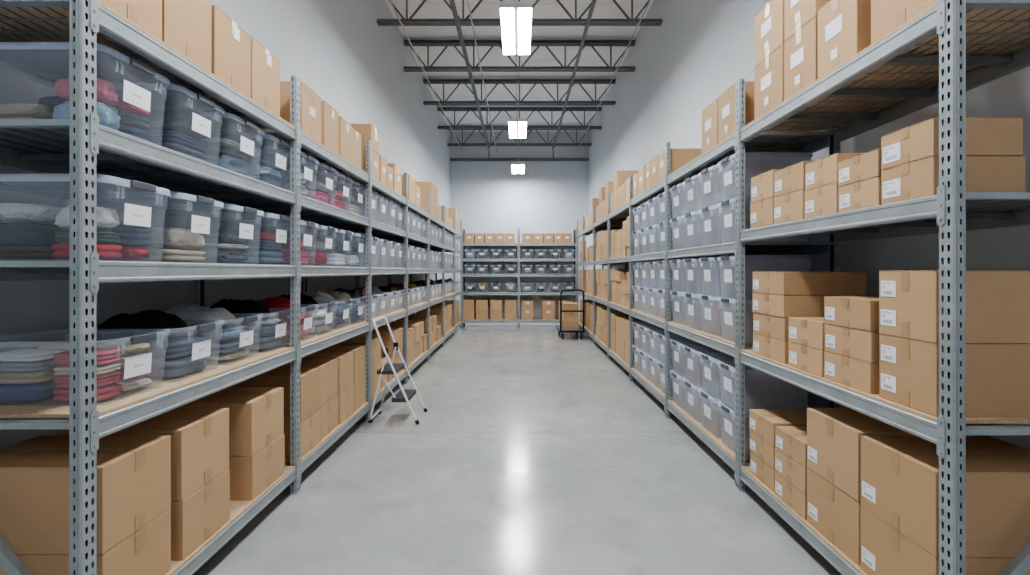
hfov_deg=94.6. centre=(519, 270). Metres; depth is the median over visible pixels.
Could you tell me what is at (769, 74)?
carton
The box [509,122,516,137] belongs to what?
diffuser
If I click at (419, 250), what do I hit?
storage bin
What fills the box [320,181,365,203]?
storage bin
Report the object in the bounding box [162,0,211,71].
carton
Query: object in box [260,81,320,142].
carton
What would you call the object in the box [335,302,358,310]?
garment
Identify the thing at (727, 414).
storage bin
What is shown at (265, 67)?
carton
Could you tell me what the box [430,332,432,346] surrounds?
carton
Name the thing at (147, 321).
garment
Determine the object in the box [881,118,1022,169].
carton
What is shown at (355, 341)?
carton
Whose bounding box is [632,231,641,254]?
storage bin
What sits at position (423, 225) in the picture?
storage bin
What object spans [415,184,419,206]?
carton
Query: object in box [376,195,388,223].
storage bin
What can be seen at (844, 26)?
carton
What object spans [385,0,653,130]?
ceiling
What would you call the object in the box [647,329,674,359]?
storage bin
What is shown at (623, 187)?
carton
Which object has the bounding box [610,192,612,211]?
carton
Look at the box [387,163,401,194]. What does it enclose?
carton
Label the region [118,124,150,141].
folded garment
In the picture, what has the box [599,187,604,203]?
carton
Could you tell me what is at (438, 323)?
carton
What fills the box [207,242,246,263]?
garment
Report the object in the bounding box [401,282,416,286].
garment
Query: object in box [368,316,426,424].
step ladder
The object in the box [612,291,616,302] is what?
carton
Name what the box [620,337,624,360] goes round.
carton
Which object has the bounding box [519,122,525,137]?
diffuser
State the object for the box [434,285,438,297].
storage bin
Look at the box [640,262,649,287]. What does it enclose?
storage bin
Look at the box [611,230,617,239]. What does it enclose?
carton
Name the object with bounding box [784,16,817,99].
carton
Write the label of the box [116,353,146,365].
folded garment
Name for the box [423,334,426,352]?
carton
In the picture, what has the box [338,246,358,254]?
garment
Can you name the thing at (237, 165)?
garment
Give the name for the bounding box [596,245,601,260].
carton
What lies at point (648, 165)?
carton
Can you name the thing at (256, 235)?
folded garment
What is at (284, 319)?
garment
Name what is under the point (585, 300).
carton
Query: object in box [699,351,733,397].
storage bin
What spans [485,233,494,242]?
carton
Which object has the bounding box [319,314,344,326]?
garment
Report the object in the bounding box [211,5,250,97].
carton
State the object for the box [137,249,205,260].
folded garment
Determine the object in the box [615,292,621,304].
carton
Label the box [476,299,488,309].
carton
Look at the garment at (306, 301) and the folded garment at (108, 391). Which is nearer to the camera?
the folded garment at (108, 391)
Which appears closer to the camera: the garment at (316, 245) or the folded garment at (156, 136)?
the folded garment at (156, 136)
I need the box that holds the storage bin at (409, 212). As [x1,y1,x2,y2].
[402,210,411,232]
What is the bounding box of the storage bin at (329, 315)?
[325,302,334,323]
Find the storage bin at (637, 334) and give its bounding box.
[632,322,654,348]
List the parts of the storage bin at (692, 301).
lid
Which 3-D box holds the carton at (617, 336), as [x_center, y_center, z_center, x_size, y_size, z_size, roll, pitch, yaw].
[1.930,1.236,7.924,0.584,0.329,0.330,0,0,0]
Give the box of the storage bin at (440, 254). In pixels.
[438,252,441,268]
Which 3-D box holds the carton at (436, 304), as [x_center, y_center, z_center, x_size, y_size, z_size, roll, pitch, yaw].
[-1.921,0.951,11.291,0.574,0.309,0.402,0,0,0]
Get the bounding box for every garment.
[0,103,53,118]
[0,117,37,118]
[0,202,60,222]
[0,222,62,246]
[0,246,59,258]
[0,349,63,360]
[0,359,57,370]
[0,368,60,383]
[0,380,60,400]
[37,96,68,107]
[37,343,68,350]
[51,243,121,258]
[52,101,120,130]
[52,383,121,401]
[53,349,120,365]
[53,362,120,374]
[53,371,120,387]
[54,78,118,105]
[54,231,119,243]
[55,205,119,230]
[91,341,149,354]
[97,310,188,333]
[99,259,141,260]
[109,226,150,246]
[110,98,149,116]
[113,246,148,259]
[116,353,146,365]
[117,366,149,379]
[117,377,151,390]
[118,113,149,129]
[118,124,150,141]
[118,214,134,225]
[137,246,158,248]
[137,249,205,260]
[141,336,204,358]
[142,355,206,377]
[143,109,205,138]
[145,226,204,249]
[147,131,206,152]
[154,143,207,160]
[157,325,198,338]
[159,242,208,262]
[165,303,235,324]
[196,325,246,341]
[198,249,249,262]
[199,138,239,149]
[200,228,247,243]
[200,243,248,249]
[204,144,248,161]
[204,349,248,360]
[205,154,249,176]
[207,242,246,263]
[209,298,270,317]
[210,339,248,353]
[215,321,239,326]
[237,318,280,325]
[238,250,282,263]
[240,240,281,250]
[244,334,282,349]
[246,323,277,335]
[247,155,280,170]
[247,164,281,179]
[247,232,275,240]
[250,176,281,187]
[255,295,289,312]
[269,312,306,323]
[275,169,306,184]
[276,249,307,264]
[279,181,307,195]
[280,293,318,308]
[281,238,306,248]
[281,323,306,339]
[300,180,326,191]
[300,241,326,250]
[300,308,326,318]
[300,318,328,333]
[302,290,336,304]
[306,190,328,203]
[306,251,327,264]
[316,244,344,252]
[316,305,344,313]
[318,253,344,265]
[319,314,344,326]
[323,188,344,199]
[325,291,350,301]
[328,198,344,209]
[334,287,362,295]
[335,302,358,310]
[336,310,359,322]
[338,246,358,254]
[339,195,357,205]
[343,254,358,265]
[344,204,358,214]
[352,288,365,293]
[358,285,382,292]
[378,286,390,290]
[387,283,403,288]
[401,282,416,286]
[412,281,425,285]
[478,281,486,286]
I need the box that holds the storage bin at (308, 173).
[248,150,318,180]
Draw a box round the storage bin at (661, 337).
[657,333,689,366]
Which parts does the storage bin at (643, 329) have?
lid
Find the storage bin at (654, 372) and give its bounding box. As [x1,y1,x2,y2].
[648,355,659,387]
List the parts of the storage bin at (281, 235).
lid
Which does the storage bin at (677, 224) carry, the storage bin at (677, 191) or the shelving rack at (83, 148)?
the storage bin at (677, 191)
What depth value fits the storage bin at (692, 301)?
4.49 m
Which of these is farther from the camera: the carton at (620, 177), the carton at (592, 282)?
the carton at (592, 282)
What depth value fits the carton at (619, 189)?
7.72 m
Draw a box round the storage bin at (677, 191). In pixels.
[670,183,685,217]
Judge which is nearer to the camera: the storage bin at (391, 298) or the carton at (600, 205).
the storage bin at (391, 298)
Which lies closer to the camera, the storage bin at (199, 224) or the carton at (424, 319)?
the storage bin at (199, 224)
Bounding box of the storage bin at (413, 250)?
[409,246,416,267]
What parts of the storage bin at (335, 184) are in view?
lid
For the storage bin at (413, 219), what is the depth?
7.45 m
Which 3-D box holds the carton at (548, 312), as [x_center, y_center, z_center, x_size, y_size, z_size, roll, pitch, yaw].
[0.829,1.186,13.724,0.361,0.399,0.406,0,0,0]
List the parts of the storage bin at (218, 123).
lid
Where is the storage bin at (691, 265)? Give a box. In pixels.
[683,258,701,293]
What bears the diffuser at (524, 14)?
attached to the hanging lamp at (515, 16)
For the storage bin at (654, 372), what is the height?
0.333 m
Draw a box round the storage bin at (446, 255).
[445,254,447,268]
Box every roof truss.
[376,0,662,25]
[404,40,634,71]
[423,79,615,104]
[437,107,601,128]
[447,129,591,145]
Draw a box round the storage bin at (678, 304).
[670,291,686,324]
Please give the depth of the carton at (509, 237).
13.52 m
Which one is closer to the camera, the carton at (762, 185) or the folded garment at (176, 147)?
the folded garment at (176, 147)
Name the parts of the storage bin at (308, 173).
lid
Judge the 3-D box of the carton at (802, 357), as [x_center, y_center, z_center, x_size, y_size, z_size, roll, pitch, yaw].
[1.874,0.498,2.709,0.504,0.145,0.322,0,0,0]
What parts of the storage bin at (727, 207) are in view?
lid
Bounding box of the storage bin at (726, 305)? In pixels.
[717,297,753,343]
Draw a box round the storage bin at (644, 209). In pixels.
[640,202,649,228]
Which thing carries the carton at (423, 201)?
on the shelving rack at (83, 148)
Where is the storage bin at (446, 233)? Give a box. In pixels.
[445,231,447,245]
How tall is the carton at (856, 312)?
0.145 m
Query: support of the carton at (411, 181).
on the shelving rack at (83, 148)
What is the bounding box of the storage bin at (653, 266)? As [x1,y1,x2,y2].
[648,261,659,288]
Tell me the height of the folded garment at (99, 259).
0.058 m
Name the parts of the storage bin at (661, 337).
lid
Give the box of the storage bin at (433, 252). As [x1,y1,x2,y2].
[430,251,435,268]
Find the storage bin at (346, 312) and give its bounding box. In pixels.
[343,300,351,318]
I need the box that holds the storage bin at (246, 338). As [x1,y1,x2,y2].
[239,316,256,347]
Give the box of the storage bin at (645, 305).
[639,287,649,313]
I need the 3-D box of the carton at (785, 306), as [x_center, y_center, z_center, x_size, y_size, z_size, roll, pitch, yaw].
[1.878,0.218,3.115,0.514,0.137,0.394,0,0,0]
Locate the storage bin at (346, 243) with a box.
[280,229,353,250]
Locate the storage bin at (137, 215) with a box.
[0,173,170,226]
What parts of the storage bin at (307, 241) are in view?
lid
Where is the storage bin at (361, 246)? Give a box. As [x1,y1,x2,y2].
[300,233,365,251]
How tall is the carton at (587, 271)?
0.279 m
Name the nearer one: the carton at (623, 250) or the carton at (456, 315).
the carton at (623, 250)
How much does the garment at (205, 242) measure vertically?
0.180 m
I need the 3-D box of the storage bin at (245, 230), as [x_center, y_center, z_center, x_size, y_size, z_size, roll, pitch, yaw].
[-1.939,-0.215,2.911,0.597,0.345,0.406,0,0,1]
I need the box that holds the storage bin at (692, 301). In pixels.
[683,293,702,329]
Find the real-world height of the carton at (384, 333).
0.304 m
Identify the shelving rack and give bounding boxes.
[0,0,461,574]
[462,228,576,326]
[577,0,1029,574]
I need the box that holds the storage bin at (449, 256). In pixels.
[447,254,450,268]
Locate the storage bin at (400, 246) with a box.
[395,243,403,267]
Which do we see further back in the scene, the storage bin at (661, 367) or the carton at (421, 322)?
the carton at (421, 322)
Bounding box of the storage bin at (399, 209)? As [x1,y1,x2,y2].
[395,205,403,229]
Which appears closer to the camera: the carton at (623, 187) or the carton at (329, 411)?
the carton at (329, 411)
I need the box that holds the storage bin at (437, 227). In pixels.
[434,226,438,241]
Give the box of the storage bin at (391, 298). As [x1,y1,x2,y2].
[383,292,396,312]
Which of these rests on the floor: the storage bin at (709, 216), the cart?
the cart
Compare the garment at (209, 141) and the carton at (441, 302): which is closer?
the garment at (209, 141)
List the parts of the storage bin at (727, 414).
lid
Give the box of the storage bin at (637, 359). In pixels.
[632,345,641,372]
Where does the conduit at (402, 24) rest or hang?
attached to the roof truss at (381, 22)
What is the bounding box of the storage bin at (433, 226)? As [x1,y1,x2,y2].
[430,223,435,240]
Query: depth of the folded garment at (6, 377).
1.94 m
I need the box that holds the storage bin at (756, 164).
[717,152,812,201]
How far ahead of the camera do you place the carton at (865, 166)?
2.26 m
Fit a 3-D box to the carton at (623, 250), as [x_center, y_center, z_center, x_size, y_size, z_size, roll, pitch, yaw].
[1.917,-0.295,7.461,0.584,0.149,0.267,0,0,0]
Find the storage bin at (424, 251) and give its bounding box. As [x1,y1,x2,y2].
[421,248,426,268]
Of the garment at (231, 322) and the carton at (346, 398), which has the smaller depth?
the garment at (231, 322)
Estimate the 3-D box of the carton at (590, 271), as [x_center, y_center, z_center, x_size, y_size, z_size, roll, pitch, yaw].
[1.937,0.108,11.031,0.574,0.279,0.363,0,0,0]
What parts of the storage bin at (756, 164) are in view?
lid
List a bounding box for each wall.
[0,0,449,448]
[450,131,588,313]
[589,0,1029,449]
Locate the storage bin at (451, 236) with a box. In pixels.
[450,234,452,246]
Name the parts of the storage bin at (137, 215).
lid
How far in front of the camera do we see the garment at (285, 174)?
3.64 m
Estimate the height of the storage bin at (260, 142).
0.345 m
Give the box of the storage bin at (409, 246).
[402,245,411,267]
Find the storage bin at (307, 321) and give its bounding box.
[303,306,315,329]
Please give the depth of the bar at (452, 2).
10.09 m
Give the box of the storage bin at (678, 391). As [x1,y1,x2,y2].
[670,369,685,409]
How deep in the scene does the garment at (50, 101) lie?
2.11 m
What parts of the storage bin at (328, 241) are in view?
lid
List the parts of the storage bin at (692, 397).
lid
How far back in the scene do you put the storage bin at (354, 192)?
5.25 m
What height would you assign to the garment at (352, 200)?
0.090 m
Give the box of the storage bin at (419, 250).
[415,247,421,267]
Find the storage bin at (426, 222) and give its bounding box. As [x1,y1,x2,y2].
[425,222,431,238]
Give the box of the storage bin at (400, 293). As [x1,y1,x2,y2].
[382,290,403,310]
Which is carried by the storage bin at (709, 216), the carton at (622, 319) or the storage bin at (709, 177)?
the storage bin at (709, 177)
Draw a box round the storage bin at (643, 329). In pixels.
[639,325,662,353]
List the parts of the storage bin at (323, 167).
lid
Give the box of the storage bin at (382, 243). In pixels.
[376,239,388,267]
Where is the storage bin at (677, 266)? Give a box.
[669,259,685,291]
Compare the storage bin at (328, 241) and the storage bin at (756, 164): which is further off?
the storage bin at (328, 241)
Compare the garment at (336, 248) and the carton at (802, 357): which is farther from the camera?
the garment at (336, 248)
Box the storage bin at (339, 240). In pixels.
[318,236,378,266]
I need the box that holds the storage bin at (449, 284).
[447,283,450,293]
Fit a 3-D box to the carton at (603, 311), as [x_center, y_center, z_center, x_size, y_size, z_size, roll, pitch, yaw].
[1.913,0.916,9.235,0.574,0.309,0.320,0,0,0]
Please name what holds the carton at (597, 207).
on the shelving rack at (951, 48)
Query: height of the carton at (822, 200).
0.159 m
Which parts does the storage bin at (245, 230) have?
lid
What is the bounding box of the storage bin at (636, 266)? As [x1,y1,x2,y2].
[632,262,641,286]
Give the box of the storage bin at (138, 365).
[124,333,156,378]
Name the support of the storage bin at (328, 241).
on the shelving rack at (83, 148)
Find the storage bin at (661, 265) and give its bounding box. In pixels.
[657,260,672,289]
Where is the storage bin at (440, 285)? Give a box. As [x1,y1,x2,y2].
[430,284,441,296]
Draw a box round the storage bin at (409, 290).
[399,289,410,307]
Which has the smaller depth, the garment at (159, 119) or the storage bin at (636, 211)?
the garment at (159, 119)
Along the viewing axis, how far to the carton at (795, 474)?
2.83 m
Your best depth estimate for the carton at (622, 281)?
7.52 m
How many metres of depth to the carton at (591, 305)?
10.63 m
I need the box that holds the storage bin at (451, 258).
[450,255,452,268]
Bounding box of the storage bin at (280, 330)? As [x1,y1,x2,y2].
[275,310,289,337]
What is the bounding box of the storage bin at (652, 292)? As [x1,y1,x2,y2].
[647,288,659,316]
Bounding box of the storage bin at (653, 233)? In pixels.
[647,225,659,252]
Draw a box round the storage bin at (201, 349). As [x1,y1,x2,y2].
[192,323,214,360]
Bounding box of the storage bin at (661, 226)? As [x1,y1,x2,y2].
[657,222,672,251]
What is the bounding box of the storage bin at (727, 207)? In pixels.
[717,198,807,243]
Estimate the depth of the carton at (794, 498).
2.83 m
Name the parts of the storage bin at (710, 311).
lid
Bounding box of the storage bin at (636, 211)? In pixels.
[632,206,641,230]
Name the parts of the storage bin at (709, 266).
lid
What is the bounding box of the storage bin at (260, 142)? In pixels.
[195,133,289,169]
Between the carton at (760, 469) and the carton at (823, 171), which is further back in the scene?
the carton at (760, 469)
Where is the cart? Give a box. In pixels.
[556,289,584,338]
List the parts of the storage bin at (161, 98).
lid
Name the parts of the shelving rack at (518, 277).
deck panel, deck panel, panel, panel, deck panel, deck panel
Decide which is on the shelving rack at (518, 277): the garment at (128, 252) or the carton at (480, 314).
the carton at (480, 314)
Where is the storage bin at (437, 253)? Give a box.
[434,251,438,268]
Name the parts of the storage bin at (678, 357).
lid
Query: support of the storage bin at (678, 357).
on the storage bin at (678, 391)
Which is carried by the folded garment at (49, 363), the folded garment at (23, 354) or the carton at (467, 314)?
the folded garment at (23, 354)
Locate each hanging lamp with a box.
[499,0,532,54]
[508,55,526,137]
[511,113,524,173]
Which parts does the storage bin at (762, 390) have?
lid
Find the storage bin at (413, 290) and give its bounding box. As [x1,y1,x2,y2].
[408,288,416,305]
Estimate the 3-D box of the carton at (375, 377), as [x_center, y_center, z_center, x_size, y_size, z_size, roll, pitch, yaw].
[-1.915,1.246,5.404,0.584,0.299,0.372,0,0,0]
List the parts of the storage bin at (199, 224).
lid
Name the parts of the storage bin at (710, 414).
lid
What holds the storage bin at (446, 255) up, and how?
on the shelving rack at (83, 148)
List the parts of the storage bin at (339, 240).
lid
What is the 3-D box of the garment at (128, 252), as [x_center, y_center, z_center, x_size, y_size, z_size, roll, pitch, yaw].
[-1.814,-0.083,2.157,0.226,0.060,0.142,0,0,0]
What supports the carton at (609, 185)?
on the carton at (606, 198)
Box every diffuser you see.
[500,8,514,54]
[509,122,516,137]
[512,165,516,173]
[518,8,531,54]
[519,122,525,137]
[519,165,523,173]
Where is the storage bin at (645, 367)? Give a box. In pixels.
[639,350,649,379]
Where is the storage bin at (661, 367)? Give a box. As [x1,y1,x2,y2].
[657,361,672,396]
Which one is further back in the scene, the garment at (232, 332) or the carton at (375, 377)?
the carton at (375, 377)
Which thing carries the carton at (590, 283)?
on the shelving rack at (951, 48)
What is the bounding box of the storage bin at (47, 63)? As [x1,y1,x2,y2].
[0,42,169,111]
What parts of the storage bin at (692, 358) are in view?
lid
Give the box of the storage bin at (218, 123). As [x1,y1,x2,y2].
[177,112,264,155]
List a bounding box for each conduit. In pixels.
[389,0,461,150]
[467,0,496,151]
[577,0,650,150]
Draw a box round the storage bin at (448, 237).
[447,232,450,246]
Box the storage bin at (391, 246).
[385,241,396,267]
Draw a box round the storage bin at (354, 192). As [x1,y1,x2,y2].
[333,188,378,220]
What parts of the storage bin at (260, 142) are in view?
lid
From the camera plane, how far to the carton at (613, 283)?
8.20 m
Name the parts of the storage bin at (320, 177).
lid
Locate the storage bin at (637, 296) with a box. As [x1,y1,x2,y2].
[632,286,641,310]
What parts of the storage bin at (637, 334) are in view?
lid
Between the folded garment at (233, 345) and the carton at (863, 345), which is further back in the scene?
the folded garment at (233, 345)
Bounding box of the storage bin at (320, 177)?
[300,172,353,197]
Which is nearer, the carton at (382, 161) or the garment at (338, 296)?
the garment at (338, 296)
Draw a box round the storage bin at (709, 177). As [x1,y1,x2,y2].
[698,165,720,207]
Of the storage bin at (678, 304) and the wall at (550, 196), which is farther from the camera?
the wall at (550, 196)
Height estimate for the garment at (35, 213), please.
0.080 m
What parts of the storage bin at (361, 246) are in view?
lid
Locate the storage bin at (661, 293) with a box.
[657,289,672,319]
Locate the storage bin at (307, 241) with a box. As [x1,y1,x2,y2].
[223,219,318,245]
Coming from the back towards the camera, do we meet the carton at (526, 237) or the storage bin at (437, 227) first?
the carton at (526, 237)
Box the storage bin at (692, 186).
[683,175,701,213]
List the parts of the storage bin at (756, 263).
lid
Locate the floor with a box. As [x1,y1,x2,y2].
[193,314,841,574]
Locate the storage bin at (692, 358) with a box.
[683,344,721,386]
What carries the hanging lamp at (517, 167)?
hanging from the ceiling
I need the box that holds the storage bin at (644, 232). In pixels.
[640,228,649,253]
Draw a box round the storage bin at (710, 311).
[699,295,720,335]
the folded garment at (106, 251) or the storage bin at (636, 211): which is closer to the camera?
the folded garment at (106, 251)
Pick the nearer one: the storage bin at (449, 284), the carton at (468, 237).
the storage bin at (449, 284)
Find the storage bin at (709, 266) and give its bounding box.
[698,257,721,296]
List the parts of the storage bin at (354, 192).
lid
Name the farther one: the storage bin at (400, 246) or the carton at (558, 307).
the carton at (558, 307)
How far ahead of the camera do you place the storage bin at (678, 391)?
4.89 m
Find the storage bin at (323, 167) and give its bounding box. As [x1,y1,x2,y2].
[281,162,338,189]
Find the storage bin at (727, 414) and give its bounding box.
[717,400,749,456]
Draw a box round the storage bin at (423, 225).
[421,218,426,237]
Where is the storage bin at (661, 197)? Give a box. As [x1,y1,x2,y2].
[657,192,672,222]
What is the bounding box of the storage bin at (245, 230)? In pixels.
[134,203,263,238]
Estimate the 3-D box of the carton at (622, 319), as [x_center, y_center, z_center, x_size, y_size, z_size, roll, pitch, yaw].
[1.926,0.911,7.556,0.574,0.319,0.335,0,0,0]
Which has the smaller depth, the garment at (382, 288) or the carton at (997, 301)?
the carton at (997, 301)
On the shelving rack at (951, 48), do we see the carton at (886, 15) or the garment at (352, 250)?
the carton at (886, 15)
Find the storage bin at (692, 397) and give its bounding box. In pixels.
[683,378,701,422]
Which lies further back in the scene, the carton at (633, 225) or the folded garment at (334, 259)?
the carton at (633, 225)
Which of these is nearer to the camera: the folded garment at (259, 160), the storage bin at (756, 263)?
the folded garment at (259, 160)
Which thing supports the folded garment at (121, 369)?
on the garment at (127, 385)
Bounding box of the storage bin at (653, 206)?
[647,197,659,225]
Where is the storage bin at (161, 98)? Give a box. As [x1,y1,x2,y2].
[112,83,224,136]
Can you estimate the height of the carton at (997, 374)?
0.287 m
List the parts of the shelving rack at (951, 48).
plate, plate, plate, plate, plate, plate, plate, plate, deck panel, plate, plate, plate, deck panel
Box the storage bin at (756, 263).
[717,255,812,298]
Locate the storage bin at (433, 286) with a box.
[426,285,434,299]
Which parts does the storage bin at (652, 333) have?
lid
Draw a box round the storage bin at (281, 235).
[184,212,289,242]
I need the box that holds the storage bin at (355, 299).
[320,295,378,319]
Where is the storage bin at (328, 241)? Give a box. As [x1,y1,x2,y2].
[254,225,337,248]
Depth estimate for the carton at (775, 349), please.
3.07 m
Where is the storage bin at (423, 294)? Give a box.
[417,286,426,302]
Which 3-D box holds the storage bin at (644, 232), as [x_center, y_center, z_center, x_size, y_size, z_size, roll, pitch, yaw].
[1.909,-0.387,6.261,0.597,0.333,0.406,0,0,0]
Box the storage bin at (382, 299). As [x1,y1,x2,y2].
[362,293,387,316]
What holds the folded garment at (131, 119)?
on the folded garment at (130, 130)
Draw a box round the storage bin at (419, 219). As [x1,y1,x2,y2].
[415,215,421,235]
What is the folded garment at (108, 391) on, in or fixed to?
in the storage bin at (138, 365)
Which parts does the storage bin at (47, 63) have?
lid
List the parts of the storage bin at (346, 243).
lid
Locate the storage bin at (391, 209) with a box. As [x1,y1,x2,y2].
[386,200,396,226]
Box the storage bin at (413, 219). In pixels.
[410,212,416,233]
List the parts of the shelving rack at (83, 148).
plate, plate, plate, plate, deck panel, deck panel, deck panel, plate, plate, plate, plate, plate, plate, plate, plate, plate, plate, deck panel, deck panel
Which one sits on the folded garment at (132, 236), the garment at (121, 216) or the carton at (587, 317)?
the garment at (121, 216)
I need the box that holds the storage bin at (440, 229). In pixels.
[437,227,441,242]
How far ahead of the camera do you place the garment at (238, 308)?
3.24 m
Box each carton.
[0,435,170,553]
[0,509,170,574]
[56,408,228,500]
[100,0,161,39]
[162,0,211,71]
[170,469,229,559]
[178,387,283,455]
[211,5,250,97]
[229,434,284,499]
[230,367,320,421]
[251,37,279,115]
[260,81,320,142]
[280,359,337,405]
[284,409,320,458]
[301,352,352,393]
[318,346,364,382]
[321,101,338,153]
[321,396,337,438]
[333,337,380,370]
[337,385,353,423]
[339,116,351,162]
[351,124,379,154]
[352,127,360,168]
[353,376,365,411]
[355,328,402,354]
[361,148,379,179]
[365,364,380,396]
[379,155,386,184]
[379,323,419,343]
[381,350,401,377]
[381,358,391,387]
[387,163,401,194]
[387,165,392,188]
[391,321,423,336]
[396,317,431,333]
[402,175,414,202]
[402,331,410,350]
[402,349,409,365]
[403,328,414,346]
[408,315,436,330]
[410,345,413,362]
[414,342,418,359]
[415,181,433,199]
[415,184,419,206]
[416,307,445,321]
[419,336,422,354]
[420,198,433,215]
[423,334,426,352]
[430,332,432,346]
[431,305,449,319]
[432,329,435,343]
[434,185,437,203]
[434,201,437,217]
[436,304,451,317]
[436,326,440,341]
[437,320,446,335]
[438,205,440,219]
[438,302,455,314]
[441,206,447,224]
[445,301,457,313]
[446,300,459,311]
[448,208,457,220]
[455,220,457,230]
[455,313,457,324]
[463,299,474,309]
[463,310,474,319]
[464,233,474,242]
[475,233,484,242]
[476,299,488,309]
[476,309,488,319]
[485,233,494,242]
[490,299,502,309]
[490,309,502,319]
[496,233,504,242]
[505,233,514,242]
[505,299,516,309]
[505,310,516,319]
[522,233,532,242]
[522,300,532,305]
[522,306,532,319]
[533,233,542,242]
[542,300,554,305]
[542,306,554,319]
[543,233,552,242]
[553,233,561,242]
[557,300,569,305]
[557,305,559,319]
[562,233,571,242]
[562,302,577,309]
[562,312,578,320]
[562,320,578,329]
[579,252,581,262]
[581,241,585,251]
[581,270,585,280]
[581,280,585,291]
[584,300,592,312]
[585,216,587,227]
[586,233,596,247]
[586,270,588,280]
[586,281,589,293]
[586,302,599,315]
[586,315,588,329]
[589,270,591,281]
[589,282,591,294]
[589,304,602,316]
[590,198,598,212]
[590,211,592,224]
[591,305,604,319]
[591,318,596,334]
[592,282,596,295]
[596,205,598,220]
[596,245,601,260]
[596,269,599,282]
[596,321,598,337]
[597,230,603,245]
[597,306,606,321]
[598,323,601,341]
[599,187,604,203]
[599,202,601,218]
[599,283,602,298]
[599,307,614,323]
[602,200,604,217]
[602,230,605,244]
[602,244,604,259]
[602,269,604,283]
[602,284,605,299]
[602,310,605,326]
[602,326,604,343]
[605,181,612,198]
[605,198,606,215]
[605,230,611,247]
[605,247,610,258]
[605,269,611,283]
[605,327,610,346]
[606,284,611,300]
[606,310,622,328]
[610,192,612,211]
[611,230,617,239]
[611,239,614,248]
[611,269,633,280]
[611,281,616,290]
[611,313,628,333]
[611,331,615,352]
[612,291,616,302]
[613,170,637,191]
[613,188,617,209]
[615,272,626,280]
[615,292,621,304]
[616,316,628,335]
[616,334,619,355]
[617,186,620,207]
[617,248,620,257]
[617,281,620,291]
[618,229,621,239]
[620,317,639,338]
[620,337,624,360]
[621,182,625,204]
[621,238,624,247]
[621,247,626,256]
[621,280,626,292]
[621,293,625,305]
[622,228,626,237]
[623,220,626,228]
[625,236,633,246]
[625,281,634,294]
[625,320,644,343]
[625,340,634,365]
[626,178,628,201]
[626,294,634,307]
[627,225,634,235]
[633,172,637,197]
[638,165,644,193]
[645,160,650,189]
[651,155,657,185]
[658,148,701,180]
[702,98,717,152]
[718,81,753,142]
[749,409,806,445]
[750,197,773,228]
[750,431,775,469]
[750,451,774,492]
[751,169,780,202]
[752,293,865,317]
[753,272,866,294]
[753,312,787,340]
[753,333,789,363]
[754,44,783,119]
[755,0,783,66]
[774,161,813,196]
[774,189,804,223]
[775,426,806,468]
[775,449,806,493]
[775,472,806,519]
[784,0,828,41]
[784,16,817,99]
[788,317,824,349]
[789,342,824,376]
[804,182,838,218]
[805,153,862,190]
[807,408,976,501]
[807,467,860,565]
[818,0,870,77]
[824,296,878,330]
[824,351,878,393]
[825,324,879,362]
[838,148,881,186]
[838,177,880,211]
[860,506,1029,574]
[861,436,1029,556]
[871,0,936,43]
[879,270,1029,342]
[879,334,1029,416]
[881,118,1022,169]
[881,156,1024,204]
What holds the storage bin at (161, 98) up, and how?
on the shelving rack at (83, 148)
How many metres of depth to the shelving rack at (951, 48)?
2.42 m
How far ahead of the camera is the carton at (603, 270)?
9.27 m
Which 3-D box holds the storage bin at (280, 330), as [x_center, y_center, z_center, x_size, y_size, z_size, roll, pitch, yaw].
[-1.935,0.411,3.324,0.594,0.265,0.400,0,0,0]
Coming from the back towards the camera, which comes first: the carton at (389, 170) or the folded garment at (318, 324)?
the carton at (389, 170)
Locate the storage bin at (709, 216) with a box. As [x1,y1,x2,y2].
[699,205,721,245]
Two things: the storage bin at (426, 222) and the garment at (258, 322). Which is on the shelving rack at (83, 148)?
the storage bin at (426, 222)
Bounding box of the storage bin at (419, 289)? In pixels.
[412,287,421,303]
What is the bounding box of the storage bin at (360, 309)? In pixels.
[358,297,365,314]
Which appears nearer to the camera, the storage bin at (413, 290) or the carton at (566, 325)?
the storage bin at (413, 290)
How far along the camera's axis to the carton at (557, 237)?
13.52 m
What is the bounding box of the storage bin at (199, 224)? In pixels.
[61,191,223,233]
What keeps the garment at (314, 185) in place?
on the folded garment at (317, 195)
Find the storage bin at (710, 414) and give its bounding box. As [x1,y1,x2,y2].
[698,388,720,437]
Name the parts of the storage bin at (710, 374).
lid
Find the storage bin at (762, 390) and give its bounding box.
[717,360,808,412]
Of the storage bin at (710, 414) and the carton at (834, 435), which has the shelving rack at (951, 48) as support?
the storage bin at (710, 414)
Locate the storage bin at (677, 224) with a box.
[670,216,685,249]
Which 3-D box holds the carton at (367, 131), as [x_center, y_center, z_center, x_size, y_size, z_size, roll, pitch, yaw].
[-1.910,-1.481,5.365,0.576,0.269,0.324,0,0,0]
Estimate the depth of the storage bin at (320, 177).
4.57 m
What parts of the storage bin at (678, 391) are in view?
lid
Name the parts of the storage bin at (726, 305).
lid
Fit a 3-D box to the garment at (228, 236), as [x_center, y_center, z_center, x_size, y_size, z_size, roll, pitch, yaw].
[-1.820,-0.214,2.913,0.220,0.090,0.293,0,0,1]
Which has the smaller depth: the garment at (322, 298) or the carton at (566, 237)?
the garment at (322, 298)
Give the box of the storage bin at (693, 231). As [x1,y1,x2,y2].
[683,211,702,247]
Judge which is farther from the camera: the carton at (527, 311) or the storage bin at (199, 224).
the carton at (527, 311)
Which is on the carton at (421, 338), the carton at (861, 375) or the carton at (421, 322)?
the carton at (421, 322)
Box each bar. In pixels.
[449,0,489,157]
[552,0,595,157]
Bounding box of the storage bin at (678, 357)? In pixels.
[670,339,704,376]
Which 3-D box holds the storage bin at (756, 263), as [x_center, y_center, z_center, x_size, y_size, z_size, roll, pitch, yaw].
[1.907,0.047,3.734,0.597,0.333,0.406,0,0,0]
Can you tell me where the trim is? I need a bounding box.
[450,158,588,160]

